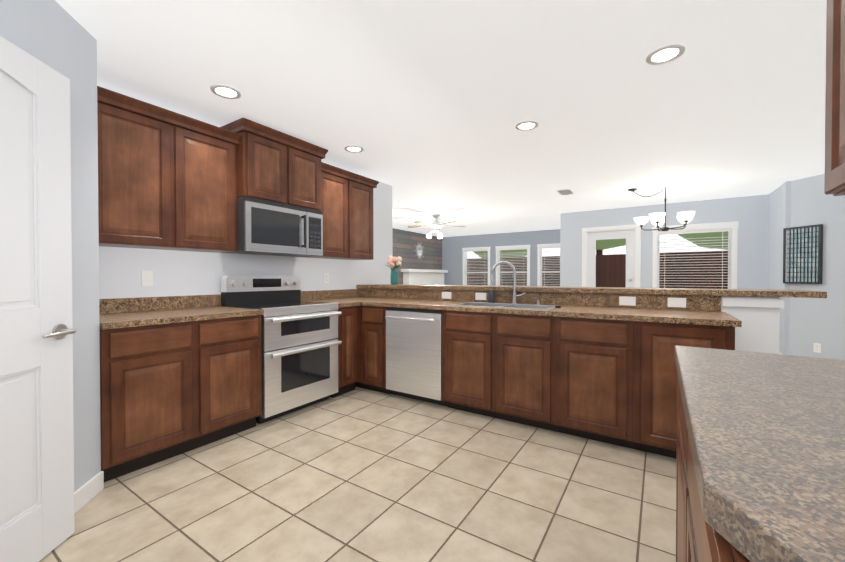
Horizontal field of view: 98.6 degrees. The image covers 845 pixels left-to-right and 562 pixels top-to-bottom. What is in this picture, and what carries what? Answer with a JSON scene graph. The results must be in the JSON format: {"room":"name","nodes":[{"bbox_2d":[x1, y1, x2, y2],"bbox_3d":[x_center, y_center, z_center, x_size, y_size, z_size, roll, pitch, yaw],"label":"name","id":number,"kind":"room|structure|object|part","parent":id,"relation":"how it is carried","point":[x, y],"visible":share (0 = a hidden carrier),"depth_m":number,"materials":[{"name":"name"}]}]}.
{"room":"kitchen","nodes":[
{"label":"kitchen","id":0,"kind":"room"},
{"bbox_2d":[0,0,100,491],"bbox_3d":[-1.488,-0.065,0.406,0.100,2.450,3.200,0,1,-12],"label":"wall","id":1,"kind":"structure","parent":0,"point":[55,35],"depth_m":1.85,"materials":[{"name":"grey paint"}]},
{"bbox_2d":[0,36,75,561],"bbox_3d":[-1.504,0.122,1.253,0.173,2.033,0.760,0,1,-6],"label":"pantry door","id":2,"kind":"structure","parent":1,"relation":"in","point":[37,517],"depth_m":1.46,"materials":[{"name":"white wood"}]},
{"bbox_3d":[-1.531,0.218,1.527,0.129,0.064,0.115,0,1,33],"label":"pantry door handle","id":3,"kind":"part","parent":2,"relation":"part of","materials":[{"name":"silver metal"}]},
{"bbox_2d":[74,352,780,512],"bbox_3d":[1.291,1.063,4.308,9.243,0.110,11.742,0,1,33],"label":"baseboard","id":4,"kind":"structure","parent":1,"relation":"attached to","point":[87,492],"depth_m":1.88,"materials":[{"name":"white wood"}]},
{"bbox_2d":[97,85,392,298],"bbox_3d":[-2.278,-0.087,2.407,0.120,2.450,6.590,0,1,33],"label":"wall","id":5,"kind":"structure","parent":0,"point":[181,273],"depth_m":3.12,"materials":[{"name":"white paint"}]},
{"bbox_2d":[97,94,176,249],"bbox_3d":[-1.999,-0.675,2.417,0.320,0.880,0.471,0,1,33],"label":"upper cabinet","id":6,"kind":"object","parent":5,"relation":"attached to","point":[169,180],"depth_m":2.35,"materials":[{"name":"brown wood"}]},
{"bbox_2d":[141,270,152,285],"bbox_3d":[-2.026,-0.019,2.673,0.008,0.115,0.072,0,1,33],"label":"electrical outlet plate","id":7,"kind":"object","parent":5,"relation":"attached to","point":[146,278],"depth_m":2.67,"materials":[{"name":"white plastic"}]},
{"bbox_2d":[177,118,237,252],"bbox_3d":[-1.741,-0.679,2.811,0.320,0.880,0.471,0,1,33],"label":"upper cabinet","id":8,"kind":"object","parent":5,"relation":"attached to","point":[206,159],"depth_m":2.71,"materials":[{"name":"brown wood"}]},
{"bbox_2d":[221,122,288,204],"bbox_3d":[-1.468,-0.955,3.153,0.400,0.544,0.399,0,1,33],"label":"upper cabinet","id":9,"kind":"object","parent":5,"relation":"attached to","point":[262,158],"depth_m":3.00,"materials":[{"name":"brown wood"}]},
{"bbox_2d":[221,196,322,256],"bbox_3d":[-1.338,-0.462,3.312,0.445,0.432,0.790,0,1,33],"label":"over-the-range microwave","id":10,"kind":"object","parent":9,"relation":"attached to","point":[265,227],"visible":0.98,"depth_m":3.13,"materials":[{"name":"grey metal"}]},
{"bbox_2d":[289,142,324,213],"bbox_3d":[-1.249,-0.958,3.487,0.400,0.544,0.400,0,1,33],"label":"upper cabinet","id":11,"kind":"object","parent":5,"relation":"attached to","point":[306,168],"depth_m":3.38,"materials":[{"name":"brown wood"}]},
{"bbox_2d":[304,166,348,258],"bbox_3d":[-1.054,-0.690,3.861,0.320,0.880,0.427,0,1,33],"label":"upper cabinet","id":12,"kind":"object","parent":5,"relation":"attached to","point":[336,216],"depth_m":3.80,"materials":[{"name":"brown wood"}]},
{"bbox_2d":[324,273,328,282],"bbox_3d":[-1.087,-0.030,4.108,0.007,0.115,0.072,0,1,33],"label":"electrical outlet plate","id":13,"kind":"object","parent":5,"relation":"attached to","point":[326,275],"depth_m":4.11,"materials":[{"name":"white plastic"}]},
{"bbox_2d":[333,174,376,259],"bbox_3d":[-0.820,-0.694,4.219,0.320,0.880,0.428,0,1,33],"label":"upper cabinet","id":14,"kind":"object","parent":5,"relation":"attached to","point":[360,191],"depth_m":4.11,"materials":[{"name":"brown wood"}]},
{"bbox_2d":[39,387,675,561],"bbox_3d":[1.032,1.151,3.953,9.600,0.060,13.020,0,1,33],"label":"floor","id":15,"kind":"structure","parent":0,"point":[357,474],"depth_m":1.92,"materials":[{"name":"tile"}]},
{"bbox_2d":[100,321,199,481],"bbox_3d":[-1.870,0.701,2.350,0.625,0.876,0.476,0,1,33],"label":"base cabinet","id":16,"kind":"object","parent":15,"relation":"on","point":[169,390],"depth_m":2.16,"materials":[{"name":"brown wood"}]},
{"bbox_2d":[99,294,263,329],"bbox_3d":[-1.736,0.190,2.544,0.632,0.138,0.956,0,1,33],"label":"countertop","id":17,"kind":"structure","parent":16,"relation":"on","point":[114,313],"depth_m":2.56,"materials":[{"name":"stone"}]},
{"bbox_2d":[200,315,261,446],"bbox_3d":[-1.610,0.697,2.748,0.625,0.876,0.475,0,1,33],"label":"base cabinet","id":18,"kind":"object","parent":15,"relation":"on","point":[230,348],"depth_m":2.57,"materials":[{"name":"brown wood"}]},
{"bbox_2d":[221,275,341,423],"bbox_3d":[-1.233,0.539,3.261,0.689,1.180,0.772,0,1,33],"label":"range","id":19,"kind":"object","parent":15,"relation":"on","point":[300,342],"visible":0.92,"depth_m":3.12,"materials":[{"name":"grey metal"}]},
{"bbox_2d":[329,306,359,397],"bbox_3d":[-0.959,0.686,3.742,0.625,0.876,0.305,0,1,33],"label":"base cabinet","id":20,"kind":"object","parent":15,"relation":"on","point":[349,320],"depth_m":3.55,"materials":[{"name":"brown wood"}]},
{"bbox_2d":[360,305,391,393],"bbox_3d":[-0.317,0.685,3.855,0.304,0.876,0.624,0,1,33],"label":"base cabinet","id":21,"kind":"object","parent":15,"relation":"on","point":[372,318],"depth_m":3.60,"materials":[{"name":"brown wood"}]},
{"bbox_2d":[301,288,358,306],"bbox_3d":[-0.970,0.177,3.714,0.632,0.138,0.268,0,1,33],"label":"countertop","id":22,"kind":"structure","parent":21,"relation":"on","point":[345,297],"depth_m":4.02,"materials":[{"name":"stone"}]},
{"bbox_2d":[356,284,826,326],"bbox_3d":[0.823,0.221,3.336,4.046,0.326,1.064,0,1,33],"label":"countertop","id":23,"kind":"structure","parent":21,"relation":"on","point":[577,300],"depth_m":2.98,"materials":[{"name":"stone"}]},
{"bbox_2d":[386,255,401,284],"bbox_3d":[-0.354,-0.141,4.560,0.240,0.368,0.235,0,1,33],"label":"vase","id":24,"kind":"object","parent":23,"relation":"on","point":[394,262],"visible":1,"depth_m":4.52,"materials":[{"name":"teal glass"}]},
{"bbox_2d":[442,292,451,298],"bbox_3d":[0.253,0.150,3.829,0.115,0.072,0.008,0,1,33],"label":"electrical outlet plate","id":25,"kind":"object","parent":23,"relation":"attached to","point":[445,295],"depth_m":3.82,"materials":[{"name":"white plastic"}]},
{"bbox_2d":[475,293,485,299],"bbox_3d":[0.579,0.153,3.616,0.115,0.072,0.008,0,1,33],"label":"electrical outlet plate","id":26,"kind":"object","parent":23,"relation":"attached to","point":[478,296],"depth_m":3.61,"materials":[{"name":"white plastic"}]},
{"bbox_2d":[488,286,494,302],"bbox_3d":[0.664,0.130,3.507,0.058,0.162,0.070,0,1,33],"label":"soap dispenser","id":27,"kind":"object","parent":23,"relation":"on","point":[491,296],"visible":0.9,"depth_m":3.49,"materials":[{"name":"grey plastic"}]},
{"bbox_2d":[491,261,539,304],"bbox_3d":[0.849,0.012,3.316,0.416,0.402,0.188,0,1,33],"label":"faucet","id":28,"kind":"object","parent":23,"relation":"on","point":[514,296],"visible":0.92,"depth_m":3.36,"materials":[{"name":"silver metal"}]},
{"bbox_2d":[619,296,635,305],"bbox_3d":[1.646,0.160,2.918,0.115,0.072,0.008,0,1,33],"label":"electrical outlet plate","id":29,"kind":"object","parent":23,"relation":"attached to","point":[623,300],"depth_m":2.91,"materials":[{"name":"white plastic"}]},
{"bbox_2d":[668,298,685,307],"bbox_3d":[1.918,0.162,2.740,0.115,0.072,0.008,0,1,33],"label":"electrical outlet plate","id":30,"kind":"object","parent":23,"relation":"attached to","point":[672,302],"depth_m":2.73,"materials":[{"name":"white plastic"}]},
{"bbox_2d":[385,307,446,405],"bbox_3d":[0.052,0.690,3.568,0.621,0.872,0.659,0,1,33],"label":"dishwasher","id":31,"kind":"object","parent":15,"relation":"on","point":[413,353],"visible":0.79,"depth_m":3.33,"materials":[{"name":"grey metal"}]},
{"bbox_2d":[401,269,447,284],"bbox_3d":[0.110,0.359,10.655,0.300,1.380,2.100,0,1,33],"label":"fireplace mantel","id":32,"kind":"object","parent":15,"relation":"on","point":[421,277],"visible":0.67,"depth_m":10.39,"materials":[{"name":"white wood"}]},
{"bbox_2d":[368,288,783,353],"bbox_3d":[0.845,0.612,3.550,3.854,1.028,0.166,0,1,33],"label":"support","id":33,"kind":"object","parent":15,"relation":"on","point":[759,329],"visible":0.19,"depth_m":2.51,"materials":[{"name":"white"}]},
{"bbox_2d":[548,316,631,448],"bbox_3d":[1.336,0.697,2.773,0.515,0.876,0.624,0,1,33],"label":"base cabinet","id":34,"kind":"object","parent":15,"relation":"on","point":[590,360],"depth_m":2.52,"materials":[{"name":"brown wood"}]},
{"bbox_2d":[632,321,734,457],"bbox_3d":[1.763,0.700,2.494,0.505,0.876,0.624,0,1,33],"label":"base cabinet","id":35,"kind":"object","parent":15,"relation":"on","point":[654,370],"depth_m":2.30,"materials":[{"name":"brown wood"}]},
{"bbox_2d":[676,374,749,561],"bbox_3d":[0.848,0.726,0.638,0.625,0.862,1.200,0,1,33],"label":"base cabinet","id":36,"kind":"object","parent":15,"relation":"on","point":[699,538],"visible":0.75,"depth_m":0.73,"materials":[{"name":"brown wood"}]},
{"bbox_2d":[675,345,844,561],"bbox_3d":[0.831,0.268,0.612,0.631,0.048,1.315,0,1,33],"label":"countertop","id":37,"kind":"structure","parent":36,"relation":"on","point":[766,432],"depth_m":0.53,"materials":[{"name":"stone"}]},
{"bbox_2d":[393,228,441,283],"bbox_3d":[-1.085,-0.161,9.214,0.120,2.450,6.350,0,1,33],"label":"wall","id":38,"kind":"structure","parent":0,"point":[404,244],"depth_m":10.44,"materials":[{"name":"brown wood"}]},
{"bbox_2d":[414,244,423,258],"bbox_3d":[-0.087,-0.871,10.592,0.024,0.572,0.600,0,1,33],"label":"sunburst mirror","id":39,"kind":"object","parent":38,"relation":"attached to","point":[419,250],"visible":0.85,"depth_m":10.58,"materials":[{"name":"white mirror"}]},
{"bbox_2d":[55,0,826,236],"bbox_3d":[1.032,-1.358,3.926,9.600,0.060,13.020,0,1,33],"label":"ceiling","id":40,"kind":"structure","parent":0,"point":[427,106],"depth_m":2.48,"materials":[{"name":"white paint"}]},
{"bbox_2d":[210,84,240,98],"bbox_3d":[-1.355,-1.308,2.504,0.193,0.009,0.190,0,1,33],"label":"recessed light","id":41,"kind":"object","parent":40,"relation":"in","point":[224,91],"depth_m":2.51,"materials":[{"name":"white"}]},
{"bbox_2d":[344,145,363,152],"bbox_3d":[-0.684,-1.320,3.623,0.192,0.009,0.186,0,1,33],"label":"recessed light","id":42,"kind":"object","parent":40,"relation":"in","point":[352,148],"depth_m":3.64,"materials":[{"name":"white"}]},
{"bbox_2d":[408,214,465,238],"bbox_3d":[0.244,-1.127,7.519,1.246,0.479,1.234,0,1,33],"label":"fan","id":43,"kind":"object","parent":40,"relation":"hanging from","point":[436,225],"visible":1,"depth_m":7.48,"materials":[{"name":"white"}]},
{"bbox_2d":[515,121,538,130],"bbox_3d":[0.881,-1.314,3.064,0.185,0.009,0.198,0,1,33],"label":"recessed light","id":44,"kind":"object","parent":40,"relation":"in","point":[525,125],"depth_m":3.07,"materials":[{"name":"white"}]},
{"bbox_2d":[556,189,573,194],"bbox_3d":[2.159,-1.340,5.483,0.180,0.009,0.360,0,1,33],"label":"ceiling vent","id":45,"kind":"object","parent":40,"relation":"in","point":[565,192],"visible":1,"depth_m":5.48,"materials":[{"name":"white metal"}]},
{"bbox_2d":[628,186,694,230],"bbox_3d":[3.396,-1.027,5.192,0.801,0.629,0.752,0,1,33],"label":"chandelier","id":46,"kind":"object","parent":40,"relation":"hanging from","point":[658,219],"visible":1,"depth_m":5.13,"materials":[{"name":"white glass"}]},
{"bbox_2d":[646,44,684,64],"bbox_3d":[1.395,-1.304,2.088,0.183,0.009,0.197,0,1,33],"label":"recessed light","id":47,"kind":"object","parent":40,"relation":"in","point":[665,54],"depth_m":2.09,"materials":[{"name":"white"}]},
{"bbox_2d":[442,229,559,285],"bbox_3d":[2.429,-0.176,10.638,4.440,2.450,0.120,0,1,33],"label":"wall","id":48,"kind":"structure","parent":0,"point":[452,256],"depth_m":10.82,"materials":[{"name":"grey paint"}]},
{"bbox_2d":[462,247,490,285],"bbox_3d":[1.662,-0.246,11.118,0.940,1.560,0.155,0,1,33],"label":"living room window","id":49,"kind":"structure","parent":48,"relation":"in","point":[465,262],"depth_m":11.15,"materials":[{"name":"white wood"}]},
{"bbox_2d":[465,249,487,283],"bbox_3d":[1.649,-0.266,11.099,0.766,1.361,0.044,0,1,33],"label":"window blinds","id":50,"kind":"object","parent":49,"relation":"attached to","point":[474,264],"visible":0.65,"depth_m":11.13,"materials":[{"name":"white plastic"}]},
{"bbox_2d":[495,245,529,285],"bbox_3d":[2.616,-0.239,10.494,1.040,1.560,0.155,0,1,33],"label":"living room window","id":51,"kind":"structure","parent":48,"relation":"in","point":[498,260],"depth_m":10.50,"materials":[{"name":"white wood"}]},
{"bbox_2d":[498,248,527,285],"bbox_3d":[2.603,-0.259,10.475,0.866,1.361,0.044,0,1,33],"label":"window blinds","id":52,"kind":"object","parent":51,"relation":"attached to","point":[513,263],"visible":0.62,"depth_m":10.44,"materials":[{"name":"white plastic"}]},
{"bbox_2d":[537,243,559,285],"bbox_3d":[3.540,-0.233,9.889,0.810,1.560,0.155,0,1,33],"label":"living room window","id":53,"kind":"structure","parent":48,"relation":"in","point":[539,271],"depth_m":10.03,"materials":[{"name":"white wood"}]},
{"bbox_2d":[540,246,559,285],"bbox_3d":[3.528,-0.252,9.870,0.636,1.361,0.044,0,1,33],"label":"window blinds","id":54,"kind":"object","parent":53,"relation":"attached to","point":[544,269],"visible":0.46,"depth_m":9.92,"materials":[{"name":"white plastic"}]},
{"bbox_2d":[560,194,768,288],"bbox_3d":[4.164,-0.131,6.515,3.220,2.450,0.120,0,1,33],"label":"wall","id":55,"kind":"structure","parent":0,"point":[750,214],"depth_m":6.20,"materials":[{"name":"grey paint"}]},
{"bbox_2d":[587,230,634,287],"bbox_3d":[3.551,0.071,6.872,0.811,2.014,0.104,0,1,33],"label":"door","id":56,"kind":"structure","parent":55,"relation":"in","point":[627,235],"depth_m":6.84,"materials":[{"name":"white wood"}]},
{"bbox_2d":[582,224,640,287],"bbox_3d":[3.567,0.029,6.896,0.995,2.120,0.138,0,1,33],"label":"door frame","id":57,"kind":"structure","parent":55,"relation":"attached to","point":[637,228],"depth_m":6.76,"materials":[{"name":"white wood"}]},
{"bbox_2d":[652,221,738,288],"bbox_3d":[4.610,-0.278,6.200,1.180,1.370,0.155,0,1,33],"label":"nook window","id":58,"kind":"structure","parent":55,"relation":"in","point":[732,257],"depth_m":5.98,"materials":[{"name":"white wood"}]},
{"bbox_2d":[657,229,731,288],"bbox_3d":[4.598,-0.282,6.181,1.006,1.141,0.044,0,1,33],"label":"blinds","id":59,"kind":"object","parent":58,"relation":"attached to","point":[698,231],"visible":0.77,"depth_m":6.14,"materials":[{"name":"white"}]},
{"bbox_2d":[768,181,790,354],"bbox_3d":[5.214,-0.118,5.289,0.120,2.450,1.020,0,1,33],"label":"wall","id":60,"kind":"structure","parent":0,"point":[779,208],"depth_m":5.07,"materials":[{"name":"grey paint"}]},
{"bbox_2d":[789,174,844,359],"bbox_3d":[5.252,-0.100,3.604,0.120,2.450,2.750,0,1,-12],"label":"wall","id":61,"kind":"structure","parent":0,"point":[812,321],"depth_m":4.53,"materials":[{"name":"grey paint"}]},
{"bbox_2d":[783,224,822,283],"bbox_3d":[4.935,-0.337,4.720,0.040,0.744,0.394,0,1,-12],"label":"framed picture","id":62,"kind":"object","parent":61,"relation":"attached to","point":[805,256],"visible":1,"depth_m":4.70,"materials":[{"name":"black metal"}]},
{"bbox_2d":[813,343,820,352],"bbox_3d":[4.984,0.844,4.584,0.008,0.115,0.072,0,1,-12],"label":"electrical outlet plate","id":63,"kind":"object","parent":61,"relation":"attached to","point":[817,347],"depth_m":4.58,"materials":[{"name":"white plastic"}]},
{"bbox_3d":[0.372,-0.052,-0.785,0.120,2.450,4.150,0,1,33],"label":"wall","id":64,"kind":"structure","parent":0,"visible":0},
{"bbox_2d":[824,0,844,195],"bbox_3d":[1.046,-0.655,0.652,0.324,0.881,0.474,0,1,33],"label":"upper cabinet","id":65,"kind":"object","parent":64,"relation":"attached to","point":[834,180],"visible":1,"depth_m":0.84,"materials":[{"name":"brown wood"}]},
{"label":"outside","id":66,"kind":"structure","parent":0,"visible":0},
{"bbox_2d":[467,251,727,288],"bbox_3d":[2.125,0.142,8.534,18.000,1.860,8.660,0,1,33],"label":"fence","id":67,"kind":"object","parent":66,"point":[610,270],"depth_m":11.04,"materials":[{"name":"brown wood"}]},
{"bbox_2d":[474,231,727,257],"bbox_3d":[8.559,-1.556,13.651,14.166,5.145,5.300,0,1,33],"label":"trees","id":68,"kind":"object","parent":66,"point":[601,245],"depth_m":13.88,"materials":[{"name":"green plant"}]}
]}

